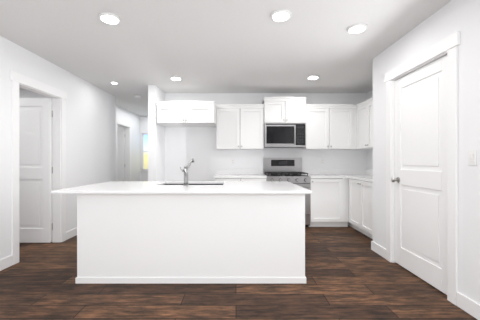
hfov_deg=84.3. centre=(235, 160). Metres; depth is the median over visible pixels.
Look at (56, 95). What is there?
door frame
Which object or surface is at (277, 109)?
upper cabinet
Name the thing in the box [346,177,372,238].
base cabinet
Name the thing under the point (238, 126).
upper cabinet
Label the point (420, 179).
pantry door
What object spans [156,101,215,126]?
upper cabinet
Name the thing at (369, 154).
wall
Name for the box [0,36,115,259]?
wall
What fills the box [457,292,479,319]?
baseboard
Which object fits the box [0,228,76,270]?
baseboard
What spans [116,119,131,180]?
door frame
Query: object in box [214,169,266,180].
base cabinet
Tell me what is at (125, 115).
wall
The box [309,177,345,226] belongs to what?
base cabinet
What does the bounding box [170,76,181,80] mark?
recessed light
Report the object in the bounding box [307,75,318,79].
recessed light
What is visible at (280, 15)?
recessed light
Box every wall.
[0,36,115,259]
[19,89,51,98]
[116,105,139,180]
[140,116,147,180]
[148,85,164,180]
[165,93,365,180]
[366,90,372,169]
[373,0,479,303]
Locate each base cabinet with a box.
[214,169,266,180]
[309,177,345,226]
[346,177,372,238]
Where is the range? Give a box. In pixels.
[263,158,310,226]
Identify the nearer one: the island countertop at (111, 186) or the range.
the island countertop at (111, 186)
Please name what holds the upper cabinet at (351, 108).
attached to the wall at (183, 145)
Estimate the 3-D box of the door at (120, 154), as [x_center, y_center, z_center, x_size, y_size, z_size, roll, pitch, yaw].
[-3.376,0.141,7.162,0.743,2.055,0.195,0,0,0]
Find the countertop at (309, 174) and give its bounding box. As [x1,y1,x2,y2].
[302,173,372,176]
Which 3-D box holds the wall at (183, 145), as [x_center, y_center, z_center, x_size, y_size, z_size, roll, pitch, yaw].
[0.520,-0.080,5.332,4.160,2.520,0.105,0,0,0]
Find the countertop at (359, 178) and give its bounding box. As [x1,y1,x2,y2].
[358,177,372,180]
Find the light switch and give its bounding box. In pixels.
[468,150,476,164]
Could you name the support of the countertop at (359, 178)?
on the base cabinet at (359, 194)
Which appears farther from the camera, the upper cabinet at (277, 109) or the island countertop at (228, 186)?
the upper cabinet at (277, 109)
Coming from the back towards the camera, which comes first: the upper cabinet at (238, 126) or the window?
the window
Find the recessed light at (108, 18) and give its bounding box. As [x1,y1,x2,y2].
[99,12,120,23]
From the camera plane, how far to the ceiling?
2.98 m
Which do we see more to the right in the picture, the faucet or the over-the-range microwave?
the over-the-range microwave
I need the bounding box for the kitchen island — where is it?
[71,193,306,283]
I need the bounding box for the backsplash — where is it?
[302,169,365,172]
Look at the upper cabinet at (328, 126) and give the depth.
4.94 m
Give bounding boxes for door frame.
[10,70,66,264]
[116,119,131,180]
[385,31,459,305]
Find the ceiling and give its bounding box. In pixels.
[0,0,451,115]
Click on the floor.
(350, 274)
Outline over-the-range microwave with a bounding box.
[264,123,305,147]
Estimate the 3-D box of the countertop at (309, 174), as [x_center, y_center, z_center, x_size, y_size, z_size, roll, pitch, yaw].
[1.950,0.293,4.954,1.296,0.037,0.648,0,0,0]
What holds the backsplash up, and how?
attached to the wall at (183, 145)
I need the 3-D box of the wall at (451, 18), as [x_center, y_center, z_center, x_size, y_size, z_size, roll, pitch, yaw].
[1.857,-0.080,0.250,0.105,2.520,6.500,0,0,0]
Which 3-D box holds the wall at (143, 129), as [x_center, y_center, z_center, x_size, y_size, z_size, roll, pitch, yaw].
[-2.223,-0.080,8.053,1.565,2.520,0.105,0,0,0]
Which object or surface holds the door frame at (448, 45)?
attached to the wall at (451, 18)
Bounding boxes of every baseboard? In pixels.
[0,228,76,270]
[371,241,385,258]
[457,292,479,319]
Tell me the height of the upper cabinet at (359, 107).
0.819 m
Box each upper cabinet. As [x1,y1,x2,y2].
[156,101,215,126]
[216,104,263,149]
[262,96,307,123]
[301,104,351,149]
[348,104,371,149]
[356,102,363,147]
[364,97,372,147]
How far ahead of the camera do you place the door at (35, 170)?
3.77 m
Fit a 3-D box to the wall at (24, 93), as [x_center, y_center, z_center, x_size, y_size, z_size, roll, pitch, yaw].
[-3.992,-0.080,5.050,2.715,2.520,0.100,0,0,0]
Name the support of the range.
on the floor
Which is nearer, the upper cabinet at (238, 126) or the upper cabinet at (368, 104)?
the upper cabinet at (368, 104)
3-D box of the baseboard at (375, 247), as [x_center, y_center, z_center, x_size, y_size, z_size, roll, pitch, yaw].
[1.798,1.123,3.319,0.015,0.115,0.321,0,0,0]
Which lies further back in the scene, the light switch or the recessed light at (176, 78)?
the recessed light at (176, 78)
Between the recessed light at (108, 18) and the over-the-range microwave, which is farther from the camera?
the over-the-range microwave
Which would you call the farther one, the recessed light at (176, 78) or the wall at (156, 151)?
the wall at (156, 151)
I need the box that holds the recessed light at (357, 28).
[347,23,366,33]
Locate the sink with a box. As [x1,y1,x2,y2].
[163,181,222,184]
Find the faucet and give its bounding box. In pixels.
[180,158,193,185]
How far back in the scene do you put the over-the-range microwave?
4.88 m
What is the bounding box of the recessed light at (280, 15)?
[271,9,291,21]
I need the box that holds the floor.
[0,225,476,319]
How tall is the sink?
0.241 m
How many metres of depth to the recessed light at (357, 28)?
2.65 m
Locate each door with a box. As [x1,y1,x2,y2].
[19,98,52,242]
[117,128,124,180]
[391,55,446,294]
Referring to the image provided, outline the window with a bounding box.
[141,133,147,170]
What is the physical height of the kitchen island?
0.877 m

